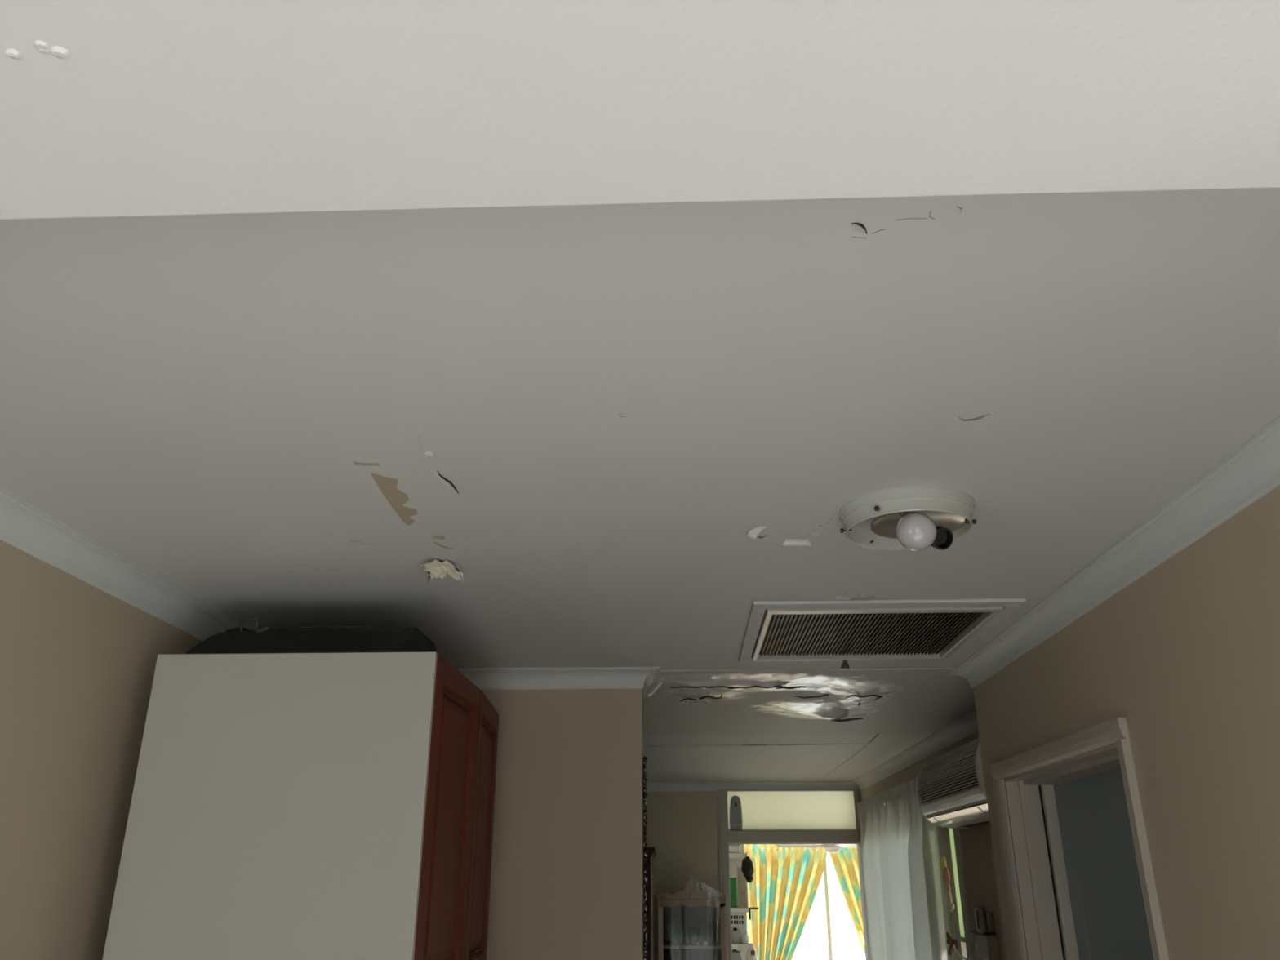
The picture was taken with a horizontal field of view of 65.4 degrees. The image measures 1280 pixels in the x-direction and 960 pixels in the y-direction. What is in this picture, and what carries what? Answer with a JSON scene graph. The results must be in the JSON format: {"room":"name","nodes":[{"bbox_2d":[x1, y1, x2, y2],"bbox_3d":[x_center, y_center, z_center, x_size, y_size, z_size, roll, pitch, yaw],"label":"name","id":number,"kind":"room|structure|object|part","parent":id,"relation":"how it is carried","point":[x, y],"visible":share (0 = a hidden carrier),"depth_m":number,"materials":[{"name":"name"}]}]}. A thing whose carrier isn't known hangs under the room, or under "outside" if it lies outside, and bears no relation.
{"room":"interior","nodes":[
{"label":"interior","id":0,"kind":"room"},
{"bbox_2d":[0,540,203,959],"bbox_3d":[-1.183,1.217,1.473,0.100,2.400,2.825,-1,-22,2],"label":"wall","id":1,"kind":"structure","parent":0,"point":[78,660],"depth_m":1.95,"materials":[{"name":"beige paint"}]},
{"bbox_2d":[480,688,643,959],"bbox_3d":[-0.584,1.748,2.795,1.185,2.400,0.110,-1,-22,2],"label":"wall","id":2,"kind":"structure","parent":0,"point":[566,872],"depth_m":3.00,"materials":[{"name":"beige paint"}]},
{"bbox_2d":[643,756,647,959],"bbox_3d":[0.014,1.600,2.876,0.018,1.555,0.012,-1,-22,2],"label":"bead strand","id":3,"kind":"object","parent":2,"relation":"hanging from","point":[645,877],"visible":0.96,"depth_m":3.05,"materials":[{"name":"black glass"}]},
{"bbox_2d":[660,667,955,671],"bbox_3d":[0.528,0.602,3.158,0.929,0.004,0.010,-1,-22,2],"label":"trim","id":4,"kind":"structure","parent":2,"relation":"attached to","point":[948,668],"depth_m":3.15,"materials":[{"name":"paint"}]},
{"bbox_2d":[0,187,1279,782],"bbox_3d":[-0.342,0.923,3.925,3.600,0.050,6.561,-1,-22,2],"label":"ceiling","id":5,"kind":"structure","parent":0,"point":[589,435],"depth_m":1.42,"materials":[{"name":"paint"}]},
{"bbox_2d":[738,598,1026,670],"bbox_3d":[0.606,0.416,2.678,0.644,0.059,0.672,-1,-22,2],"label":"ceiling vent","id":6,"kind":"object","parent":5,"relation":"in","point":[902,629],"visible":1,"depth_m":2.64,"materials":[{"name":"metal"}]},
{"bbox_3d":[0.612,0.551,2.973,0.025,0.029,0.025,-1,-22,2],"label":"latch knob","id":7,"kind":"part","parent":6,"relation":"part of","materials":[{"name":"brown"}]},
{"bbox_2d":[758,612,983,656],"bbox_3d":[0.602,0.412,2.703,0.527,0.013,0.547,-1,-22,2],"label":"grille","id":8,"kind":"object","parent":6,"relation":"attached to","point":[795,633],"depth_m":2.70,"materials":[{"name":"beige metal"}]},
{"bbox_3d":[0.605,0.411,2.694,0.566,0.033,0.590,-1,-22,2],"label":"frame","id":9,"kind":"part","parent":6,"relation":"part of","materials":[{"name":"beige paint"}]},
{"bbox_2d":[838,485,976,551],"bbox_3d":[0.479,0.101,1.778,0.239,0.102,0.239,-1,-22,2],"label":"ceiling light","id":10,"kind":"object","parent":5,"relation":"attached to","point":[911,517],"visible":1,"depth_m":1.71,"materials":[{"name":"grey ceramic"}]},
{"bbox_3d":[0.472,0.093,1.713,0.067,0.069,0.100,-1,-22,2],"label":"bulb","id":11,"kind":"part","parent":10,"relation":"part of","materials":[{"name":"white glass"}]},
{"bbox_2d":[0,0,1279,220],"bbox_3d":[0.021,-0.384,0.730,5.600,0.182,0.349,-1,-22,2],"label":"ceiling beam","id":12,"kind":"structure","parent":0,"point":[108,108],"depth_m":0.74,"materials":[{"name":"white paint"}]},
{"bbox_2d":[0,486,662,697],"bbox_3d":[-0.551,0.215,2.119,1.146,0.058,2.628,-1,-22,2],"label":"trim","id":13,"kind":"structure","parent":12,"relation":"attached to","point":[24,526],"depth_m":2.22,"materials":[{"name":"grey paint"}]},
{"bbox_2d":[643,791,719,959],"bbox_3d":[-0.210,3.209,6.431,3.610,2.400,0.100,-1,-22,2],"label":"wall","id":14,"kind":"structure","parent":0,"point":[682,827],"depth_m":6.67,"materials":[{"name":"beige paint"}]},
{"bbox_2d":[717,791,723,893],"bbox_3d":[0.536,3.203,6.342,0.016,2.345,0.010,-1,-22,2],"label":"trim","id":15,"kind":"structure","parent":14,"relation":"attached to","point":[718,792],"depth_m":6.65,"materials":[{"name":"beige wood"}]},
{"bbox_2d":[720,789,868,959],"bbox_3d":[1.021,3.208,6.378,0.950,2.362,0.122,-1,-22,2],"label":"door","id":16,"kind":"structure","parent":14,"relation":"in","point":[768,817],"depth_m":6.72,"materials":[{"name":"beige"}]},
{"bbox_2d":[729,795,742,830],"bbox_3d":[0.647,2.247,6.724,0.083,0.221,0.059,-1,-22,2],"label":"air freshener","id":17,"kind":"object","parent":16,"relation":"attached to","point":[735,811],"visible":1,"depth_m":6.70,"materials":[{"name":"grey plastic"}]},
{"bbox_3d":[1.027,2.239,6.750,0.868,0.262,0.006,-1,-22,2],"label":"transom pane","id":18,"kind":"part","parent":16,"relation":"part of","materials":[{"name":"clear glass"}]},
{"bbox_3d":[1.028,2.400,6.702,0.868,0.072,0.122,-1,-22,2],"label":"transom rail","id":19,"kind":"part","parent":16,"relation":"part of","materials":[{"name":"beige wood"}]},
{"bbox_3d":[1.478,3.206,6.359,0.034,2.352,0.122,-1,-22,2],"label":"frame post","id":20,"kind":"part","parent":16,"relation":"part of","materials":[{"name":"beige"}]},
{"bbox_2d":[860,731,1006,959],"bbox_3d":[1.466,2.457,4.558,0.100,2.400,4.000,-1,-22,2],"label":"wall","id":21,"kind":"structure","parent":0,"point":[979,864],"depth_m":4.13,"materials":[{"name":"beige paint"}]},
{"bbox_2d":[915,737,989,828],"bbox_3d":[1.270,1.168,3.834,0.200,0.284,0.980,-1,-22,2],"label":"air conditioner","id":22,"kind":"object","parent":21,"relation":"attached to","point":[950,787],"visible":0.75,"depth_m":3.78,"materials":[{"name":"grey plastic"}]},
{"bbox_2d":[926,799,986,817],"bbox_3d":[1.205,1.252,3.803,0.015,0.017,0.936,-1,-22,2],"label":"outlet","id":23,"kind":"object","parent":22,"relation":"attached to","point":[952,808],"depth_m":3.78,"materials":[{"name":"white plastic"}]},
{"bbox_2d":[940,815,989,827],"bbox_3d":[1.274,1.288,3.785,0.047,0.021,0.936,-1,-22,2],"label":"flap","id":24,"kind":"object","parent":22,"relation":"on","point":[971,820],"depth_m":3.87,"materials":[{"name":"beige plastic"}]},
{"bbox_2d":[936,825,973,959],"bbox_3d":[1.474,2.348,5.106,0.102,1.210,2.025,-1,-22,2],"label":"window","id":25,"kind":"structure","parent":21,"relation":"in","point":[948,838],"depth_m":4.45,"materials":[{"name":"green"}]},
{"bbox_2d":[940,856,951,890],"bbox_3d":[1.383,1.776,4.500,0.024,0.142,0.078,-1,-22,2],"label":"paper flower","id":26,"kind":"object","parent":25,"relation":"hanging from","point":[944,864],"visible":1,"depth_m":4.49,"materials":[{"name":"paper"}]},
{"bbox_2d":[946,889,955,937],"bbox_3d":[1.382,1.920,4.415,0.021,0.199,0.076,-1,-22,2],"label":"paper flower","id":27,"kind":"object","parent":25,"relation":"hanging from","point":[951,906],"visible":1,"depth_m":4.43,"materials":[{"name":"beige paper"}]},
{"bbox_3d":[1.386,1.968,4.413,0.007,0.111,0.026,-3,-22,7],"label":"stem","id":28,"kind":"part","parent":27,"relation":"part of","materials":[{"name":"green paper"}]},
{"bbox_2d":[946,932,957,956],"bbox_3d":[1.386,2.064,4.430,0.038,0.098,0.104,-1,-22,2],"label":"wall hook","id":29,"kind":"object","parent":25,"relation":"attached to","point":[951,942],"visible":0.84,"depth_m":4.41,"materials":[{"name":"brown plastic"}]},
{"bbox_3d":[1.398,2.065,4.428,0.014,0.040,0.040,-1,-22,2],"label":"plate","id":30,"kind":"part","parent":29,"relation":"part of","materials":[{"name":"brown plastic"}]},
{"bbox_2d":[953,944,969,959],"bbox_3d":[1.366,2.011,4.213,0.048,0.068,0.442,-1,-22,2],"label":"cord","id":31,"kind":"object","parent":29,"relation":"hanging from","point":[955,949],"visible":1,"depth_m":4.20,"materials":[{"name":"white plastic"}]},
{"bbox_2d":[948,827,964,937],"bbox_3d":[1.414,1.753,4.416,0.003,0.500,0.163,-1,-22,2],"label":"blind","id":32,"kind":"object","parent":25,"relation":"attached to","point":[951,840],"depth_m":4.46,"materials":[{"name":"green fabric"}]},
{"bbox_3d":[1.425,1.994,4.319,0.040,0.020,0.163,-1,-22,2],"label":"blind rail","id":33,"kind":"part","parent":25,"relation":"part of","materials":[{"name":"beige"}]},
{"bbox_3d":[1.429,2.349,5.108,0.012,1.210,2.025,-1,-22,2],"label":"architrave","id":34,"kind":"part","parent":25,"relation":"part of","materials":[{"name":"beige"}]},
{"bbox_2d":[969,906,995,934],"bbox_3d":[1.356,1.752,3.970,0.055,0.098,0.195,-1,-22,2],"label":"wall phone","id":35,"kind":"object","parent":21,"relation":"attached to","point":[984,920],"visible":1,"depth_m":3.89,"materials":[{"name":"brown plastic"}]},
{"bbox_2d":[973,933,1000,959],"bbox_3d":[1.359,1.831,3.914,0.048,0.086,0.200,-1,-22,2],"label":"junction box","id":36,"kind":"object","parent":21,"relation":"attached to","point":[985,946],"visible":0.92,"depth_m":3.84,"materials":[{"name":"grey plastic"}]},
{"bbox_2d":[973,485,1279,959],"bbox_3d":[1.207,1.185,1.392,0.426,2.400,2.840,-1,-22,2],"label":"wall","id":37,"kind":"structure","parent":0,"point":[1188,652],"depth_m":1.80,"materials":[{"name":"beige paint"}]},
{"bbox_2d":[644,415,1279,791],"bbox_3d":[-0.339,0.914,3.859,3.410,0.058,6.391,-1,-22,2],"label":"trim","id":38,"kind":"structure","parent":37,"relation":"attached to","point":[1251,471],"depth_m":2.08,"materials":[{"name":"grey paint"}]},
{"bbox_2d":[990,717,1168,959],"bbox_3d":[1.100,1.636,2.105,0.181,2.094,0.926,-1,-22,2],"label":"door","id":39,"kind":"structure","parent":37,"relation":"in","point":[1085,877],"depth_m":2.59,"materials":[{"name":"grey paint"}]},
{"bbox_3d":[1.036,1.819,2.501,0.017,2.050,0.060,-1,-22,2],"label":"architrave","id":40,"kind":"part","parent":39,"relation":"part of","materials":[{"name":"beige paint"}]},
{"bbox_3d":[1.018,0.686,2.490,0.017,0.044,0.926,-1,-22,2],"label":"architrave","id":41,"kind":"part","parent":39,"relation":"part of","materials":[{"name":"beige paint"}]},
{"bbox_3d":[1.001,1.494,1.693,0.017,2.050,0.048,-1,-22,2],"label":"architrave","id":42,"kind":"part","parent":39,"relation":"part of","materials":[{"name":"beige paint"}]},
{"bbox_3d":[0.599,2.685,8.360,5.100,0.012,3.050,-1,-22,2],"label":"ceiling","id":43,"kind":"structure","parent":0,"visible":0},
{"bbox_2d":[775,844,857,853],"bbox_3d":[1.556,2.803,8.082,0.735,0.415,0.735,-14,-26,30],"label":"ceiling fan","id":44,"kind":"object","parent":43,"relation":"hanging from","point":[833,848],"visible":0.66,"depth_m":7.96,"materials":[{"name":"white"}]},
{"bbox_3d":[1.292,2.926,7.973,0.400,0.027,0.123,5,-22,-11],"label":"blade","id":45,"kind":"part","parent":44,"relation":"part of","materials":[{"name":"white"}]},
{"bbox_3d":[1.500,3.045,8.270,0.123,0.027,0.400,5,-22,-11],"label":"blade","id":46,"kind":"part","parent":44,"relation":"part of","materials":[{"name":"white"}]},
{"bbox_3d":[1.556,2.943,8.027,0.170,0.115,0.170,-1,-22,2],"label":"motor","id":47,"kind":"part","parent":44,"relation":"part of","materials":[{"name":"white"}]},
{"bbox_3d":[1.613,2.848,7.780,0.123,0.027,0.400,5,-22,-11],"label":"blade","id":48,"kind":"part","parent":44,"relation":"part of","materials":[{"name":"white"}]},
{"bbox_3d":[0.215,3.687,4.334,5.600,0.050,9.800,-1,-22,2],"label":"floor","id":49,"kind":"structure","parent":0,"visible":0},
{"bbox_2d":[102,652,498,959],"bbox_3d":[-0.708,1.558,2.092,0.611,2.228,0.844,-1,-22,2],"label":"pantry cabinet","id":50,"kind":"object","parent":49,"relation":"on","point":[284,806],"visible":1,"depth_m":2.02,"materials":[{"name":"grey laminate"}]},
{"bbox_2d":[186,617,436,653],"bbox_3d":[-0.729,0.465,2.509,0.519,0.110,0.720,-1,-22,2],"label":"bag","id":51,"kind":"object","parent":50,"relation":"on","point":[237,640],"visible":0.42,"depth_m":2.20,"materials":[{"name":"black fabric"}]},
{"bbox_3d":[-0.424,0.762,2.189,0.010,0.546,0.284,-1,-22,3],"label":"panel","id":52,"kind":"part","parent":50,"relation":"part of","materials":[{"name":"brown wood"}]},
{"bbox_3d":[-0.424,0.762,2.189,0.018,0.674,0.412,-1,-22,3],"label":"door","id":53,"kind":"part","parent":50,"relation":"part of","materials":[{"name":"brown wood"}]},
{"bbox_3d":[-0.426,0.762,2.189,0.007,0.558,0.296,-1,-22,3],"label":"moulding","id":54,"kind":"part","parent":50,"relation":"part of","materials":[{"name":"brown wood"}]},
{"bbox_3d":[-0.424,0.762,2.189,0.017,0.570,0.308,-1,-22,2],"label":"moulding","id":55,"kind":"part","parent":50,"relation":"part of","materials":[{"name":"brown wood"}]},
{"bbox_3d":[-0.414,0.918,2.577,0.010,0.546,0.268,0,-22,-1],"label":"panel","id":56,"kind":"part","parent":50,"relation":"part of","materials":[{"name":"brown wood"}]},
{"bbox_3d":[-0.416,0.918,2.577,0.007,0.558,0.280,0,-22,-1],"label":"moulding","id":57,"kind":"part","parent":50,"relation":"part of","materials":[{"name":"brown wood"}]},
{"bbox_3d":[-0.414,0.918,2.577,0.018,0.674,0.396,0,-22,-1],"label":"door","id":58,"kind":"part","parent":50,"relation":"part of","materials":[{"name":"brown wood"}]},
{"bbox_3d":[-0.414,0.918,2.577,0.027,0.570,0.292,-1,-22,2],"label":"moulding","id":59,"kind":"part","parent":50,"relation":"part of","materials":[{"name":"brown wood"}]},
{"bbox_2d":[643,847,657,959],"bbox_3d":[-0.292,2.902,5.048,0.757,1.940,0.520,-1,-22,2],"label":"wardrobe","id":60,"kind":"object","parent":49,"relation":"on","point":[651,852],"visible":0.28,"depth_m":5.11,"materials":[{"name":"brown wood"}]},
{"bbox_3d":[-0.123,2.797,4.815,0.335,1.760,0.014,-1,-22,2],"label":"door","id":61,"kind":"part","parent":60,"relation":"part of","materials":[{"name":"brown wood"}]},
{"bbox_3d":[-0.292,2.027,5.400,0.757,0.055,0.520,-1,-22,2],"label":"moulding","id":62,"kind":"part","parent":60,"relation":"part of","materials":[{"name":"brown wood"}]},
{"bbox_2d":[656,881,727,959],"bbox_3d":[0.321,3.350,5.939,0.427,1.772,0.486,-1,-22,2],"label":"hutch","id":63,"kind":"object","parent":49,"relation":"on","point":[695,907],"visible":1,"depth_m":6.31,"materials":[{"name":"beige"}]},
{"bbox_2d":[669,917,684,945],"bbox_3d":[0.227,2.765,6.106,0.090,0.150,0.090,-1,-22,2],"label":"vase","id":64,"kind":"object","parent":63,"relation":"on","point":[677,930],"visible":1,"depth_m":6.07,"materials":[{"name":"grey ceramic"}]},
{"bbox_2d":[684,926,697,945],"bbox_3d":[0.317,2.787,6.093,0.080,0.100,0.080,-1,-22,2],"label":"vase","id":65,"kind":"object","parent":63,"relation":"on","point":[691,935],"visible":1,"depth_m":6.07,"materials":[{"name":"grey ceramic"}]},
{"bbox_3d":[0.311,2.526,6.013,0.423,0.012,0.008,-1,-22,2],"label":"cornice moulding","id":66,"kind":"part","parent":63,"relation":"part of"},
{"bbox_2d":[662,942,720,948],"bbox_3d":[0.322,2.874,6.155,0.367,0.016,0.420,-1,-22,2],"label":"shelf","id":67,"kind":"object","parent":63,"relation":"attached to","point":[665,944],"depth_m":5.97,"materials":[{"name":"grey glass"}]},
{"bbox_2d":[699,922,711,945],"bbox_3d":[0.401,2.774,6.095,0.072,0.125,0.072,-1,-22,2],"label":"jar","id":68,"kind":"object","parent":63,"relation":"on","point":[705,931],"visible":0.94,"depth_m":6.07,"materials":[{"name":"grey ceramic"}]},
{"bbox_2d":[728,844,758,959],"bbox_3d":[0.579,3.847,7.614,0.680,2.100,0.385,-1,-22,2],"label":"shelf unit","id":69,"kind":"object","parent":49,"relation":"on","point":[735,859],"depth_m":7.83,"materials":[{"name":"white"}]},
{"bbox_2d":[729,877,737,906],"bbox_3d":[0.724,3.231,7.806,0.070,0.212,0.086,-1,-22,2],"label":"plastic tub","id":70,"kind":"object","parent":69,"relation":"on","point":[732,880],"visible":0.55,"depth_m":7.77,"materials":[{"name":"green plastic"}]},
{"bbox_2d":[728,844,739,853],"bbox_3d":[0.740,2.944,7.953,0.109,0.068,0.144,-1,-22,2],"label":"storage box","id":71,"kind":"object","parent":69,"relation":"on","point":[733,848],"visible":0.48,"depth_m":7.89,"materials":[{"name":"white plastic"}]},
{"bbox_2d":[731,927,742,943],"bbox_3d":[0.737,3.515,7.691,0.104,0.112,0.104,-1,-22,2],"label":"kettle","id":72,"kind":"object","parent":69,"relation":"on","point":[736,935],"visible":0.87,"depth_m":7.65,"materials":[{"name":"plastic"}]},
{"bbox_2d":[730,913,744,925],"bbox_3d":[0.742,3.409,7.734,0.130,0.090,0.120,-1,-22,2],"label":"basket","id":73,"kind":"object","parent":69,"relation":"hanging from","point":[737,919],"visible":0.7,"depth_m":7.68,"materials":[{"name":"white plastic"}]},
{"bbox_3d":[0.546,2.957,7.845,0.585,0.033,0.006,-1,-22,2],"label":"edge rail","id":74,"kind":"part","parent":69,"relation":"part of","materials":[{"name":"white plastic"}]},
{"bbox_2d":[732,949,743,959],"bbox_3d":[0.726,3.735,7.593,0.130,0.290,0.130,-1,-22,2],"label":"bowl","id":75,"kind":"object","parent":69,"relation":"on","point":[736,955],"visible":0.73,"depth_m":7.59,"materials":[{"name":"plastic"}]},
{"bbox_3d":[0.546,3.324,7.698,0.585,0.033,0.006,-1,-22,2],"label":"edge rail","id":76,"kind":"part","parent":69,"relation":"part of","materials":[{"name":"white plastic"}]},
{"bbox_3d":[0.546,3.560,7.603,0.585,0.033,0.006,-1,-22,2],"label":"edge rail","id":77,"kind":"part","parent":69,"relation":"part of","materials":[{"name":"white plastic"}]},
{"bbox_2d":[736,866,748,906],"bbox_3d":[0.806,3.201,7.846,0.084,0.300,0.014,-1,-22,2],"label":"picture frame","id":78,"kind":"object","parent":69,"relation":"on","point":[742,884],"visible":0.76,"depth_m":7.83,"materials":[{"name":"white plastic"}]},
{"bbox_2d":[737,867,746,905],"bbox_3d":[0.805,3.200,7.840,0.064,0.274,0.002,-1,-22,2],"label":"print","id":79,"kind":"object","parent":78,"relation":"attached to","point":[742,882],"depth_m":7.83},
{"bbox_2d":[742,932,749,943],"bbox_3d":[0.810,3.518,7.655,0.060,0.080,0.060,-1,-22,2],"label":"jug","id":80,"kind":"object","parent":69,"relation":"on","point":[745,939],"visible":1,"depth_m":7.63,"materials":[{"name":"white ceramic"}]},
{"bbox_3d":[0.838,3.021,7.768,0.100,0.225,0.074,-1,-22,2],"label":"cap","id":81,"kind":"part","parent":69,"relation":"part of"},
{"bbox_2d":[746,942,758,959],"bbox_3d":[0.849,3.699,7.558,0.098,0.338,0.084,-12,-25,27],"label":"figurine","id":82,"kind":"object","parent":69,"relation":"on","point":[751,954],"visible":1,"depth_m":7.57,"materials":[{"name":"white ceramic"}]},
{"bbox_3d":[1.403,4.305,9.157,3.400,2.400,0.100,-1,-22,2],"label":"wall","id":83,"kind":"structure","parent":0,"visible":0},
{"bbox_2d":[822,862,832,959],"bbox_3d":[1.563,4.069,9.240,2.280,1.300,0.050,-1,-22,2],"label":"window","id":84,"kind":"structure","parent":83,"relation":"in","point":[824,873],"depth_m":9.23,"materials":[{"name":"white plastic"}]},
{"bbox_3d":[2.348,3.731,7.730,1.390,2.400,3.100,-1,-22,2],"label":"wall","id":85,"kind":"structure","parent":0,"visible":0},
{"bbox_3d":[1.756,3.355,9.219,1.830,0.014,0.025,-1,-22,2],"label":"track","id":86,"kind":"object","parent":85,"relation":"attached to","visible":0},
{"bbox_2d":[743,844,827,959],"bbox_3d":[1.336,4.012,8.965,0.794,1.400,0.188,-1,-22,2],"label":"curtain","id":87,"kind":"object","parent":86,"relation":"hanging from","point":[784,884],"visible":0.92,"depth_m":9.04,"materials":[{"name":"yellow fabric"}]},
{"bbox_2d":[829,847,865,955],"bbox_3d":[2.149,4.001,8.937,0.816,1.400,0.184,-1,-22,2],"label":"curtain","id":88,"kind":"object","parent":86,"relation":"hanging from","point":[845,862],"visible":0.1,"depth_m":9.05,"materials":[{"name":"yellow fabric"}]},
{"label":"outside","id":89,"kind":"structure","parent":0,"visible":0},
{"bbox_2d":[748,940,866,959],"bbox_3d":[0.199,3.793,3.860,60.000,0.100,70.000,-1,-22,2],"label":"ground","id":90,"kind":"structure","parent":89,"point":[805,949],"depth_m":31.02,"materials":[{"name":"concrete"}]},
{"bbox_3d":[1.386,1.750,5.396,0.101,0.060,2.001,-1,-22,2],"label":"curtain rod","id":91,"kind":"object","parent":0,"visible":0},
{"bbox_2d":[857,777,948,959],"bbox_3d":[1.356,2.616,5.072,0.124,1.988,2.023,-1,-22,2],"label":"sheer curtain","id":92,"kind":"object","parent":91,"relation":"hanging from","point":[900,864],"visible":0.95,"depth_m":5.09,"materials":[{"name":"white fabric"}]}
]}

